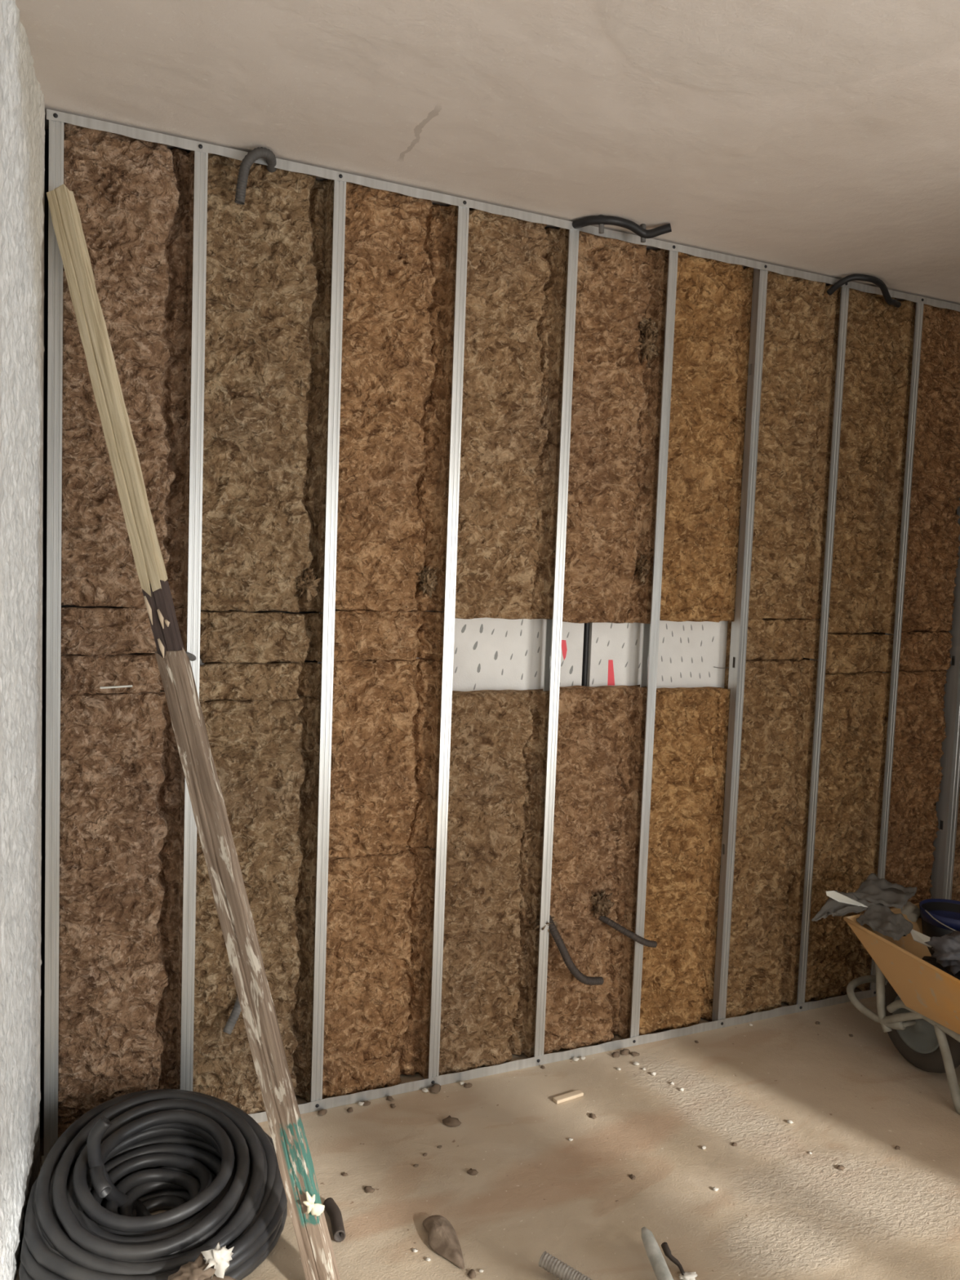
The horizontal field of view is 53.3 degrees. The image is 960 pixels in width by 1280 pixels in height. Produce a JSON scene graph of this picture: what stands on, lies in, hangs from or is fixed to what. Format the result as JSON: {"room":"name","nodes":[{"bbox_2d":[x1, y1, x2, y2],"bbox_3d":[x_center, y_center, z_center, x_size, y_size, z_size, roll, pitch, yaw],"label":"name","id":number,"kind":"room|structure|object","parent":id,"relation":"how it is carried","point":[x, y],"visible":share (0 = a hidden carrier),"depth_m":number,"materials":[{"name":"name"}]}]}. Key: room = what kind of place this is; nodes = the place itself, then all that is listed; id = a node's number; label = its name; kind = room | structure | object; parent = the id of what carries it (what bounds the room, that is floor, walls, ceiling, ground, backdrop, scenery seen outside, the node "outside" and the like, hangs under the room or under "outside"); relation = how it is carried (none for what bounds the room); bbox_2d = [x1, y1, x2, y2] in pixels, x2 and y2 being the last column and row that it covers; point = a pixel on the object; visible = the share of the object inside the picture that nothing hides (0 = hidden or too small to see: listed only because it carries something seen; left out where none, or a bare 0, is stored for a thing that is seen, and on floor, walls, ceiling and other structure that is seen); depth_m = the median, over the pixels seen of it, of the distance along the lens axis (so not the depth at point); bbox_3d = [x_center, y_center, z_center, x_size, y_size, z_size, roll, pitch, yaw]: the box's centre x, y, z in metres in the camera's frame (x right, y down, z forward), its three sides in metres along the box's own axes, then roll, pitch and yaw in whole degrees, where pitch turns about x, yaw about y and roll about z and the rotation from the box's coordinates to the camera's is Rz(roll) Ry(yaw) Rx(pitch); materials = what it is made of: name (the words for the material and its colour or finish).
{"room":"construction site","nodes":[
{"label":"construction site","id":0,"kind":"room"},
{"bbox_2d":[0,0,44,1279],"bbox_3d":[-0.523,0.232,0.334,0.132,2.910,4.747,1,4,-18],"label":"wall","id":1,"kind":"structure","parent":0,"point":[22,104],"depth_m":2.20,"materials":[{"name":"white paint"}]},
{"bbox_2d":[40,128,916,1137],"bbox_3d":[1.122,0.040,3.912,5.700,2.900,0.150,0,4,-25],"label":"wall","id":2,"kind":"structure","parent":0,"point":[46,131],"depth_m":2.75,"materials":[{"name":"grey"}]},
{"bbox_2d":[46,108,959,311],"bbox_3d":[1.303,-1.367,3.651,5.388,0.029,0.057,0,4,-25],"label":"ceiling track","id":3,"kind":"object","parent":2,"relation":"attached to","point":[132,132],"visible":0.96,"depth_m":2.98,"materials":[{"name":"metal"}]},
{"bbox_2d":[235,146,276,204],"bbox_3d":[-0.626,-1.311,2.718,0.065,0.161,0.135,6,5,41],"label":"conduit","id":4,"kind":"object","parent":3,"relation":"hanging from","point":[259,153],"visible":1,"depth_m":2.68,"materials":[{"name":"grey"}]},
{"bbox_2d":[826,274,901,307],"bbox_3d":[1.520,-1.345,3.691,0.382,0.070,0.121,0,4,-25],"label":"conduit","id":5,"kind":"object","parent":3,"relation":"hanging from","point":[876,281],"visible":1,"depth_m":3.63,"materials":[{"name":"black"}]},
{"bbox_2d":[425,610,584,691],"bbox_3d":[0.067,0.043,3.313,0.644,0.400,0.044,0,4,-25],"label":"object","id":6,"kind":"object","parent":2,"relation":"attached to","point":[498,654],"visible":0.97,"depth_m":3.30,"materials":[{"name":"grey"}]},
{"bbox_2d":[582,622,589,686],"bbox_3d":[0.379,0.095,3.452,0.017,0.800,0.017,0,4,-25],"label":"cable","id":7,"kind":"object","parent":2,"relation":"attached to","point":[586,624],"visible":0.14,"depth_m":3.44,"materials":[{"name":"black plastic"}]},
{"bbox_2d":[586,620,728,688],"bbox_3d":[0.692,0.046,3.599,0.663,0.400,0.044,0,4,-25],"label":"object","id":8,"kind":"object","parent":2,"relation":"attached to","point":[688,651],"visible":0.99,"depth_m":3.58,"materials":[{"name":"grey"}]},
{"bbox_2d":[15,0,959,304],"bbox_3d":[1.750,-1.261,1.355,6.700,0.100,5.100,0,4,-25],"label":"ceiling","id":9,"kind":"structure","parent":0,"point":[821,137],"depth_m":2.39,"materials":[{"name":"paint"}]},
{"bbox_2d":[572,214,671,242],"bbox_3d":[0.469,-1.357,3.152,0.333,0.057,0.089,2,4,-4],"label":"conduit","id":10,"kind":"object","parent":9,"relation":"attached to","point":[601,220],"visible":1,"depth_m":3.14,"materials":[{"name":"black"}]},
{"bbox_2d":[15,987,959,1279],"bbox_3d":[1.639,1.730,1.566,6.700,0.100,5.100,0,4,-25],"label":"floor","id":11,"kind":"structure","parent":0,"point":[779,1210],"depth_m":2.82,"materials":[{"name":"concrete"}]},
{"bbox_2d":[18,1088,287,1279],"bbox_3d":[-0.816,1.366,2.465,0.642,0.314,0.678,1,4,-18],"label":"coil","id":12,"kind":"object","parent":11,"relation":"on","point":[199,1157],"visible":0.98,"depth_m":2.42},
{"bbox_2d":[46,183,340,1279],"bbox_3d":[-0.724,0.195,2.373,1.000,2.695,0.062,4,5,26],"label":"wooden plank","id":13,"kind":"object","parent":11,"relation":"on","point":[295,1165],"visible":0.99,"depth_m":2.35,"materials":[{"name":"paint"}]},
{"bbox_2d":[302,1191,324,1216],"bbox_3d":[-0.389,1.320,2.243,0.050,0.063,0.019,2,4,-9],"label":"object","id":14,"kind":"object","parent":13,"relation":"attached to","point":[316,1209],"visible":1,"depth_m":2.24,"materials":[{"name":"beige"}]},
{"bbox_2d":[204,1275,236,1279],"bbox_3d":[-0.612,1.496,2.158,0.148,0.117,0.079,0,4,-25],"label":"cardboard box","id":15,"kind":"object","parent":11,"relation":"on","point":[214,1277],"visible":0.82,"depth_m":2.16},
{"bbox_2d":[167,1252,215,1279],"bbox_3d":[-0.650,1.435,2.165,0.106,0.046,0.086,2,4,-5],"label":"rag","id":16,"kind":"object","parent":15,"relation":"on","point":[194,1270],"visible":0.95,"depth_m":2.15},
{"bbox_2d":[200,1241,234,1278],"bbox_3d":[-0.600,1.425,2.183,0.069,0.096,0.062,2,4,-2],"label":"crumpled paper","id":17,"kind":"object","parent":15,"relation":"on","point":[218,1258],"visible":0.98,"depth_m":2.17,"materials":[{"name":"beige paper"}]},
{"bbox_2d":[317,1109,327,1115],"bbox_3d":[-0.499,1.492,3.026,0.025,0.016,0.036,3,4,16],"label":"crumb","id":18,"kind":"object","parent":11,"relation":"on","point":[322,1112],"visible":1,"depth_m":3.02,"materials":[{"name":"brown"}]},
{"bbox_2d":[323,1197,345,1242],"bbox_3d":[-0.380,1.520,2.513,0.038,0.032,0.139,1,4,-21],"label":"pipe offcut","id":19,"kind":"object","parent":11,"relation":"on","point":[334,1212],"visible":0.99,"depth_m":2.49,"materials":[{"name":"grey"}]},
{"bbox_2d":[363,1100,370,1106],"bbox_3d":[-0.367,1.494,3.087,0.030,0.013,0.022,-1,5,-42],"label":"crumb","id":20,"kind":"object","parent":11,"relation":"on","point":[366,1103],"visible":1,"depth_m":3.08,"materials":[{"name":"brown"}]},
{"bbox_2d":[364,1186,374,1192],"bbox_3d":[-0.308,1.526,2.657,0.033,0.014,0.023,3,4,10],"label":"crumb","id":21,"kind":"object","parent":11,"relation":"on","point":[368,1188],"visible":1,"depth_m":2.65,"materials":[{"name":"brown"}]},
{"bbox_2d":[386,1095,393,1101],"bbox_3d":[-0.294,1.494,3.119,0.030,0.013,0.021,5,5,34],"label":"crumb","id":22,"kind":"object","parent":11,"relation":"on","point":[388,1098],"visible":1,"depth_m":3.11,"materials":[{"name":"brown"}]},
{"bbox_2d":[429,1084,440,1092],"bbox_3d":[-0.150,1.492,3.185,0.037,0.023,0.052,3,4,6],"label":"crumb","id":23,"kind":"object","parent":11,"relation":"on","point":[435,1087],"visible":1,"depth_m":3.18,"materials":[{"name":"brown"}]},
{"bbox_2d":[422,1214,464,1269],"bbox_3d":[-0.088,1.532,2.448,0.079,0.038,0.189,0,4,-25],"label":"scrap","id":24,"kind":"object","parent":11,"relation":"on","point":[442,1238],"visible":1,"depth_m":2.44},
{"bbox_2d":[442,1115,461,1127],"bbox_3d":[-0.088,1.506,2.996,0.061,0.026,0.043,2,4,-2],"label":"crumb","id":25,"kind":"object","parent":11,"relation":"on","point":[450,1122],"visible":1,"depth_m":2.98,"materials":[{"name":"brown"}]},
{"bbox_2d":[41,988,876,1165],"bbox_3d":[1.197,1.483,3.853,5.388,0.036,0.057,0,4,-25],"label":"floor track","id":26,"kind":"object","parent":11,"relation":"on","point":[331,1102],"visible":0.68,"depth_m":3.40,"materials":[{"name":"metal"}]},
{"bbox_2d":[44,113,63,1155],"bbox_3d":[-1.176,0.049,2.636,0.036,2.886,0.056,0,4,-25],"label":"stud","id":27,"kind":"object","parent":26,"relation":"on","point":[55,357],"visible":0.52,"depth_m":2.62,"materials":[{"name":"metal"}]},
{"bbox_2d":[57,691,184,1137],"bbox_3d":[-1.032,0.817,2.801,0.367,1.337,0.092,0,4,-25],"label":"insulation batt","id":28,"kind":"object","parent":26,"relation":"on","point":[122,782],"visible":0.8,"depth_m":2.76,"materials":[{"name":"fabric"}]},
{"bbox_2d":[60,653,164,695],"bbox_3d":[-1.006,0.096,2.751,0.367,0.116,0.090,0,4,-25],"label":"insulation batt","id":29,"kind":"object","parent":28,"relation":"on","point":[80,674],"visible":0.69,"depth_m":2.70,"materials":[{"name":"fabric"}]},
{"bbox_2d":[100,684,132,688],"bbox_3d":[-1.026,0.133,2.699,0.086,0.010,0.010,0,4,-25],"label":"pin","id":30,"kind":"object","parent":29,"relation":"in","point":[127,686],"visible":1,"depth_m":2.70,"materials":[{"name":"white plastic"}]},
{"bbox_2d":[60,606,187,655],"bbox_3d":[-1.002,-0.026,2.744,0.367,0.136,0.086,0,4,-25],"label":"insulation batt","id":31,"kind":"object","parent":29,"relation":"on","point":[86,631],"visible":0.62,"depth_m":2.69,"materials":[{"name":"fabric"}]},
{"bbox_2d":[61,123,194,608],"bbox_3d":[-0.976,-0.743,2.693,0.367,1.306,0.086,0,4,-25],"label":"insulation batt","id":32,"kind":"object","parent":31,"relation":"on","point":[134,197],"visible":0.7,"depth_m":2.66,"materials":[{"name":"fabric"}]},
{"bbox_2d":[180,143,208,1091],"bbox_3d":[-0.839,0.051,2.791,0.036,2.886,0.056,0,4,-25],"label":"stud","id":33,"kind":"object","parent":26,"relation":"on","point":[201,159],"visible":0.55,"depth_m":2.75,"materials":[{"name":"metal"}]},
{"bbox_2d":[185,651,204,665],"bbox_3d":[-0.833,0.056,2.784,0.024,0.052,0.100,3,4,14],"label":"conduit","id":34,"kind":"object","parent":33,"relation":"attached to","point":[192,657],"visible":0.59,"depth_m":2.76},
{"bbox_2d":[192,696,320,1114],"bbox_3d":[-0.683,0.833,2.962,0.397,1.308,0.092,0,4,-25],"label":"insulation batt","id":35,"kind":"object","parent":26,"relation":"on","point":[265,754],"visible":0.64,"depth_m":2.93,"materials":[{"name":"fabric"}]},
{"bbox_2d":[222,996,241,1034],"bbox_3d":[-0.736,1.114,2.914,0.036,0.139,0.130,3,4,19],"label":"conduit","id":36,"kind":"object","parent":35,"relation":"attached to","point":[230,1024],"visible":0.56,"depth_m":2.88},
{"bbox_2d":[199,662,321,702],"bbox_3d":[-0.657,0.126,2.913,0.397,0.116,0.092,0,4,-25],"label":"insulation batt","id":37,"kind":"object","parent":35,"relation":"on","point":[273,681],"visible":0.88,"depth_m":2.88,"materials":[{"name":"fabric"}]},
{"bbox_2d":[200,610,323,663],"bbox_3d":[-0.652,-0.007,2.904,0.397,0.156,0.090,0,4,-25],"label":"insulation batt","id":38,"kind":"object","parent":37,"relation":"on","point":[227,636],"visible":0.91,"depth_m":2.88,"materials":[{"name":"fabric"}]},
{"bbox_2d":[200,153,333,613],"bbox_3d":[-0.626,-0.738,2.855,0.397,1.311,0.084,0,4,-25],"label":"insulation batt","id":39,"kind":"object","parent":38,"relation":"on","point":[269,256],"visible":0.89,"depth_m":2.82,"materials":[{"name":"fabric"}]},
{"bbox_2d":[296,568,320,603],"bbox_3d":[-0.525,-0.166,2.916,0.075,0.106,0.070,0,4,-25],"label":"tuft","id":40,"kind":"object","parent":39,"relation":"attached to","point":[307,585],"visible":1,"depth_m":2.90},
{"bbox_2d":[306,173,346,1107],"bbox_3d":[-0.476,0.052,2.957,0.036,2.886,0.056,0,4,-25],"label":"stud","id":41,"kind":"object","parent":26,"relation":"on","point":[340,187],"visible":0.86,"depth_m":2.93,"materials":[{"name":"metal"}]},
{"bbox_2d":[322,846,435,1098],"bbox_3d":[-0.329,1.088,3.149,0.397,0.796,0.088,0,4,-25],"label":"insulation batt","id":42,"kind":"object","parent":26,"relation":"on","point":[379,951],"visible":0.91,"depth_m":3.12,"materials":[{"name":"fabric"}]},
{"bbox_2d":[328,657,442,858],"bbox_3d":[-0.303,0.379,3.098,0.397,0.633,0.090,0,4,-25],"label":"insulation batt","id":43,"kind":"object","parent":42,"relation":"on","point":[386,714],"visible":0.94,"depth_m":3.07,"materials":[{"name":"fabric"}]},
{"bbox_2d":[333,609,444,661],"bbox_3d":[-0.289,-0.015,3.071,0.397,0.162,0.086,0,4,-25],"label":"insulation batt","id":44,"kind":"object","parent":43,"relation":"on","point":[359,634],"visible":0.89,"depth_m":3.04,"materials":[{"name":"fabric"}]},
{"bbox_2d":[334,182,457,611],"bbox_3d":[-0.261,-0.741,3.018,0.397,1.301,0.091,0,4,-25],"label":"insulation batt","id":45,"kind":"object","parent":44,"relation":"on","point":[399,267],"visible":0.92,"depth_m":2.98,"materials":[{"name":"fabric"}]},
{"bbox_2d":[416,565,438,598],"bbox_3d":[-0.170,-0.186,3.076,0.070,0.109,0.071,0,4,-25],"label":"tuft","id":46,"kind":"object","parent":45,"relation":"attached to","point":[428,577],"visible":1,"depth_m":3.06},
{"bbox_2d":[422,200,469,1084],"bbox_3d":[-0.112,0.054,3.124,0.036,2.886,0.056,0,4,-25],"label":"stud","id":47,"kind":"object","parent":26,"relation":"on","point":[463,212],"visible":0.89,"depth_m":3.10,"materials":[{"name":"metal"}]},
{"bbox_2d":[454,208,568,619],"bbox_3d":[0.102,-0.729,3.185,0.397,1.322,0.092,0,4,-25],"label":"insulation batt","id":48,"kind":"object","parent":47,"relation":"attached to","point":[516,285],"visible":0.95,"depth_m":3.15,"materials":[{"name":"fabric"}]},
{"bbox_2d":[438,688,549,1075],"bbox_3d":[0.044,0.830,3.296,0.397,1.316,0.090,0,4,-25],"label":"insulation batt","id":49,"kind":"object","parent":26,"relation":"on","point":[498,749],"visible":0.91,"depth_m":3.26,"materials":[{"name":"fabric"}]},
{"bbox_2d":[532,916,558,932],"bbox_3d":[0.228,0.998,3.360,0.068,0.066,0.097,6,6,44],"label":"tuft","id":50,"kind":"object","parent":49,"relation":"attached to","point":[537,921],"visible":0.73,"depth_m":3.35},
{"bbox_2d":[533,229,578,1062],"bbox_3d":[0.252,0.056,3.291,0.036,2.886,0.056,0,4,-25],"label":"stud","id":51,"kind":"object","parent":26,"relation":"on","point":[554,626],"visible":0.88,"depth_m":3.27,"materials":[{"name":"metal"}]},
{"bbox_2d":[548,915,603,985],"bbox_3d":[0.321,1.082,3.357,0.235,0.268,0.081,3,4,6],"label":"conduit","id":52,"kind":"object","parent":51,"relation":"attached to","point":[585,980],"visible":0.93,"depth_m":3.33,"materials":[{"name":"grey"}]},
{"bbox_2d":[562,231,668,623],"bbox_3d":[0.466,-0.722,3.352,0.397,1.330,0.092,0,4,-25],"label":"insulation batt","id":53,"kind":"object","parent":51,"relation":"attached to","point":[616,402],"visible":0.92,"depth_m":3.32,"materials":[{"name":"fabric"}]},
{"bbox_2d":[633,553,649,582],"bbox_3d":[0.579,-0.257,3.415,0.051,0.108,0.074,0,4,-25],"label":"tuft","id":54,"kind":"object","parent":53,"relation":"attached to","point":[642,566],"visible":1,"depth_m":3.40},
{"bbox_2d":[638,317,658,334],"bbox_3d":[0.582,-1.093,3.342,0.081,0.061,0.067,0,4,-25],"label":"tuft","id":55,"kind":"object","parent":53,"relation":"attached to","point":[645,324],"visible":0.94,"depth_m":3.33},
{"bbox_2d":[638,327,659,365],"bbox_3d":[0.589,-1.035,3.348,0.074,0.143,0.067,6,5,41],"label":"tuft","id":56,"kind":"object","parent":53,"relation":"attached to","point":[648,349],"visible":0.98,"depth_m":3.33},
{"bbox_2d":[543,684,647,1054],"bbox_3d":[0.407,0.827,3.465,0.397,1.326,0.085,0,4,-25],"label":"insulation batt","id":57,"kind":"object","parent":26,"relation":"on","point":[601,730],"visible":0.82,"depth_m":3.44,"materials":[{"name":"fabric"}]},
{"bbox_2d":[590,889,614,918],"bbox_3d":[0.440,0.955,3.454,0.086,0.112,0.070,-1,5,-38],"label":"tuft","id":58,"kind":"object","parent":57,"relation":"attached to","point":[602,903],"visible":1,"depth_m":3.44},
{"bbox_2d":[598,915,657,947],"bbox_3d":[0.521,1.049,3.463,0.242,0.125,0.052,3,4,7],"label":"conduit","id":59,"kind":"object","parent":57,"relation":"attached to","point":[607,921],"visible":0.94,"depth_m":3.45,"materials":[{"name":"grey"}]},
{"bbox_2d":[622,244,678,1043],"bbox_3d":[0.615,0.058,3.457,0.036,2.886,0.056,0,4,-25],"label":"stud","id":60,"kind":"object","parent":26,"relation":"on","point":[650,646],"visible":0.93,"depth_m":3.44,"materials":[{"name":"metal"}]},
{"bbox_2d":[659,251,753,622],"bbox_3d":[0.814,-0.726,3.511,0.362,1.323,0.092,0,4,-25],"label":"insulation batt","id":61,"kind":"object","parent":60,"relation":"attached to","point":[713,306],"visible":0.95,"depth_m":3.48,"materials":[{"name":"fabric"}]},
{"bbox_2d":[639,686,730,1035],"bbox_3d":[0.755,0.834,3.623,0.362,1.313,0.088,0,4,-25],"label":"insulation batt","id":62,"kind":"object","parent":26,"relation":"on","point":[691,730],"visible":0.96,"depth_m":3.60,"materials":[{"name":"fabric"}]},
{"bbox_2d":[709,265,768,1025],"bbox_3d":[0.979,0.059,3.624,0.036,2.886,0.056,0,4,-25],"label":"stud","id":63,"kind":"object","parent":26,"relation":"on","point":[739,632],"visible":0.89,"depth_m":3.60,"materials":[{"name":"metal"}]},
{"bbox_2d":[724,658,817,1017],"bbox_3d":[1.130,0.784,3.788,0.414,1.420,0.092,0,4,-25],"label":"insulation batt","id":64,"kind":"object","parent":26,"relation":"on","point":[779,705],"visible":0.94,"depth_m":3.76,"materials":[{"name":"fabric"}]},
{"bbox_2d":[725,618,820,660],"bbox_3d":[1.158,-0.003,3.735,0.414,0.163,0.088,0,4,-25],"label":"insulation batt","id":65,"kind":"object","parent":64,"relation":"on","point":[767,639],"visible":0.85,"depth_m":3.72,"materials":[{"name":"fabric"}]},
{"bbox_2d":[747,271,840,619],"bbox_3d":[1.186,-0.731,3.681,0.414,1.304,0.092,0,4,-25],"label":"insulation batt","id":66,"kind":"object","parent":65,"relation":"on","point":[802,319],"visible":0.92,"depth_m":3.65,"materials":[{"name":"fabric"}]},
{"bbox_2d":[788,282,848,1008],"bbox_3d":[1.343,0.061,3.791,0.036,2.886,0.056,0,4,-25],"label":"stud","id":67,"kind":"object","parent":26,"relation":"on","point":[844,300],"visible":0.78,"depth_m":3.77,"materials":[{"name":"metal"}]},
{"bbox_2d":[804,671,891,1002],"bbox_3d":[1.499,0.813,3.963,0.397,1.364,0.085,0,4,-25],"label":"insulation batt","id":68,"kind":"object","parent":26,"relation":"on","point":[855,706],"visible":0.81,"depth_m":3.94,"materials":[{"name":"fabric"}]},
{"bbox_2d":[808,633,893,674],"bbox_3d":[1.528,0.054,3.906,0.397,0.163,0.092,0,4,-25],"label":"insulation batt","id":69,"kind":"object","parent":68,"relation":"on","point":[848,653],"visible":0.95,"depth_m":3.87,"materials":[{"name":"fabric"}]},
{"bbox_2d":[827,288,915,634],"bbox_3d":[1.555,-0.703,3.856,0.397,1.360,0.085,0,4,-25],"label":"insulation batt","id":70,"kind":"object","parent":69,"relation":"on","point":[878,355],"visible":0.92,"depth_m":3.84,"materials":[{"name":"fabric"}]},
{"bbox_2d":[869,298,924,994],"bbox_3d":[1.706,0.063,3.957,0.036,2.886,0.056,0,4,-25],"label":"stud","id":71,"kind":"object","parent":26,"relation":"on","point":[919,306],"visible":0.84,"depth_m":3.92,"materials":[{"name":"metal"}]},
{"bbox_2d":[884,670,946,986],"bbox_3d":[1.842,0.812,4.121,0.352,1.370,0.084,0,4,-25],"label":"insulation batt","id":72,"kind":"object","parent":26,"relation":"on","point":[917,775],"visible":0.58,"depth_m":4.08,"materials":[{"name":"fabric"}]},
{"bbox_2d":[882,630,952,671],"bbox_3d":[1.869,0.046,4.067,0.352,0.169,0.082,0,4,-25],"label":"insulation batt","id":73,"kind":"object","parent":72,"relation":"on","point":[920,651],"visible":0.86,"depth_m":4.05,"materials":[{"name":"fabric"}]},
{"bbox_2d":[901,303,959,631],"bbox_3d":[1.899,-0.707,4.010,0.352,1.350,0.091,0,4,-25],"label":"insulation batt","id":74,"kind":"object","parent":73,"relation":"on","point":[932,557],"visible":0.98,"depth_m":3.98,"materials":[{"name":"fabric"}]},
{"bbox_2d":[929,497,959,899],"bbox_3d":[2.067,0.064,4.131,0.058,2.886,0.071,0,4,-25],"label":"stud","id":75,"kind":"object","parent":26,"relation":"on","point":[947,806],"visible":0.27,"depth_m":4.15,"materials":[{"name":"metal"}]},
{"bbox_2d":[929,508,959,901],"bbox_3d":[2.248,0.060,4.237,0.414,2.885,0.092,0,4,-25],"label":"insulation batt","id":76,"kind":"object","parent":26,"relation":"on","point":[956,877],"visible":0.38,"depth_m":4.22,"materials":[{"name":"fabric"}]},
{"bbox_2d":[463,1082,472,1088],"bbox_3d":[-0.041,1.496,3.216,0.023,0.014,0.033,6,5,41],"label":"crumb","id":77,"kind":"object","parent":11,"relation":"on","point":[468,1085],"visible":1,"depth_m":3.21,"materials":[{"name":"brown"}]},
{"bbox_2d":[466,1269,475,1279],"bbox_3d":[-0.020,1.559,2.352,0.021,0.013,0.030,1,4,-19],"label":"crumb","id":78,"kind":"object","parent":11,"relation":"on","point":[472,1274],"visible":1,"depth_m":2.35,"materials":[{"name":"brown"}]},
{"bbox_2d":[466,1168,478,1175],"bbox_3d":[-0.021,1.530,2.753,0.033,0.014,0.023,2,4,-8],"label":"crumb","id":79,"kind":"object","parent":11,"relation":"on","point":[471,1171],"visible":1,"depth_m":2.75,"materials":[{"name":"brown"}]},
{"bbox_2d":[538,1250,593,1279],"bbox_3d":[0.227,1.543,2.316,0.178,0.055,0.037,5,5,33],"label":"tube","id":80,"kind":"object","parent":11,"relation":"on","point":[548,1262],"visible":1,"depth_m":2.33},
{"bbox_2d":[552,1089,583,1103],"bbox_3d":[0.292,1.510,3.164,0.110,0.012,0.026,0,5,-32],"label":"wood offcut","id":81,"kind":"object","parent":11,"relation":"on","point":[578,1093],"visible":1,"depth_m":3.16,"materials":[{"name":"beige"}]},
{"bbox_2d":[589,1112,596,1119],"bbox_3d":[0.361,1.523,3.061,0.021,0.013,0.030,-2,6,-43],"label":"crumb","id":82,"kind":"object","parent":11,"relation":"on","point":[591,1115],"visible":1,"depth_m":3.06,"materials":[{"name":"brown"}]},
{"bbox_2d":[611,1051,619,1057],"bbox_3d":[0.490,1.498,3.458,0.029,0.018,0.041,2,4,4],"label":"crumb","id":83,"kind":"object","parent":11,"relation":"on","point":[615,1054],"visible":1,"depth_m":3.45,"materials":[{"name":"brown"}]},
{"bbox_2d":[619,1048,630,1055],"bbox_3d":[0.526,1.497,3.479,0.033,0.020,0.047,4,4,23],"label":"crumb","id":84,"kind":"object","parent":11,"relation":"on","point":[624,1051],"visible":1,"depth_m":3.47,"materials":[{"name":"brown"}]},
{"bbox_2d":[630,1051,639,1056],"bbox_3d":[0.561,1.500,3.469,0.036,0.016,0.025,2,4,-6],"label":"crumb","id":85,"kind":"object","parent":11,"relation":"on","point":[633,1053],"visible":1,"depth_m":3.46,"materials":[{"name":"brown"}]},
{"bbox_2d":[641,1226,673,1279],"bbox_3d":[0.443,1.540,2.353,0.036,0.074,0.198,1,4,-13],"label":"tube","id":86,"kind":"object","parent":11,"relation":"on","point":[660,1268],"visible":1,"depth_m":2.37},
{"bbox_2d":[661,1241,684,1275],"bbox_3d":[0.486,1.556,2.405,0.024,0.035,0.089,0,4,-25],"label":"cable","id":87,"kind":"object","parent":11,"relation":"on","point":[667,1251],"visible":1,"depth_m":2.41,"materials":[{"name":"grey"}]},
{"bbox_2d":[679,1271,697,1279],"bbox_3d":[0.517,1.574,2.368,0.054,0.016,0.034,0,4,-25],"label":"chip","id":88,"kind":"object","parent":11,"relation":"on","point":[687,1275],"visible":1,"depth_m":2.36,"materials":[{"name":"beige paper"}]},
{"bbox_2d":[836,1164,844,1170],"bbox_3d":[1.071,1.565,2.838,0.028,0.012,0.020,-2,6,-45],"label":"crumb","id":89,"kind":"object","parent":11,"relation":"on","point":[842,1167],"visible":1,"depth_m":2.83,"materials":[{"name":"brown"}]},
{"bbox_2d":[826,890,959,1114],"bbox_3d":[1.899,1.276,3.042,0.814,0.622,1.541,0,4,-25],"label":"wheelbarrow","id":90,"kind":"object","parent":11,"relation":"on","point":[918,1005],"depth_m":3.34,"materials":[{"name":"paint"}]},
{"bbox_2d":[811,889,876,920],"bbox_3d":[1.340,0.983,3.536,0.257,0.101,0.083,2,4,-3],"label":"sack","id":91,"kind":"object","parent":90,"relation":"on","point":[833,907],"visible":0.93,"depth_m":3.52,"materials":[{"name":"grey"}]},
{"bbox_2d":[851,872,916,909],"bbox_3d":[1.505,0.934,3.567,0.180,0.071,0.187,6,5,42],"label":"sack","id":92,"kind":"object","parent":90,"relation":"in","point":[875,890],"visible":0.98,"depth_m":3.56,"materials":[{"name":"grey"}]},
{"bbox_2d":[856,902,912,940],"bbox_3d":[1.448,1.006,3.434,0.140,0.073,0.202,0,4,-25],"label":"sheet","id":93,"kind":"object","parent":90,"relation":"in","point":[881,918],"visible":1,"depth_m":3.42,"materials":[{"name":"grey"}]},
{"bbox_2d":[843,906,959,1034],"bbox_3d":[1.844,1.180,3.167,0.808,0.262,1.096,0,4,-25],"label":"tray","id":94,"kind":"object","parent":90,"relation":"on","point":[931,994],"depth_m":3.26,"materials":[{"name":"paint"}]},
{"bbox_2d":[893,901,921,922],"bbox_3d":[1.620,1.044,3.642,0.125,0.099,0.112,-1,5,-40],"label":"beige offcut","id":95,"kind":"object","parent":90,"relation":"in","point":[913,913],"visible":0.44,"depth_m":3.60,"materials":[{"name":"beige"}]},
{"bbox_2d":[919,898,959,955],"bbox_3d":[1.753,1.080,3.528,0.251,0.167,0.271,0,4,-25],"label":"bucket","id":96,"kind":"object","parent":90,"relation":"in","point":[940,917],"visible":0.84,"depth_m":3.54,"materials":[{"name":"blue plastic"}]},
{"bbox_2d":[921,955,959,979],"bbox_3d":[1.660,1.206,3.274,0.264,0.157,0.552,0,4,-25],"label":"dark rubbish","id":97,"kind":"object","parent":90,"relation":"in","point":[932,961],"visible":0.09,"depth_m":3.34,"materials":[{"name":"black plastic"}]},
{"bbox_2d":[924,930,959,975],"bbox_3d":[1.602,1.052,3.213,0.165,0.134,0.212,2,4,-6],"label":"plastic bag","id":98,"kind":"object","parent":90,"relation":"in","point":[946,948],"visible":1,"depth_m":3.19,"materials":[{"name":"grey"}]},
{"bbox_2d":[910,928,932,947],"bbox_3d":[1.542,1.046,3.360,0.052,0.030,0.108,-1,5,-35],"label":"white offcut","id":99,"kind":"object","parent":98,"relation":"on","point":[917,936],"visible":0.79,"depth_m":3.35,"materials":[{"name":"white plastic"}]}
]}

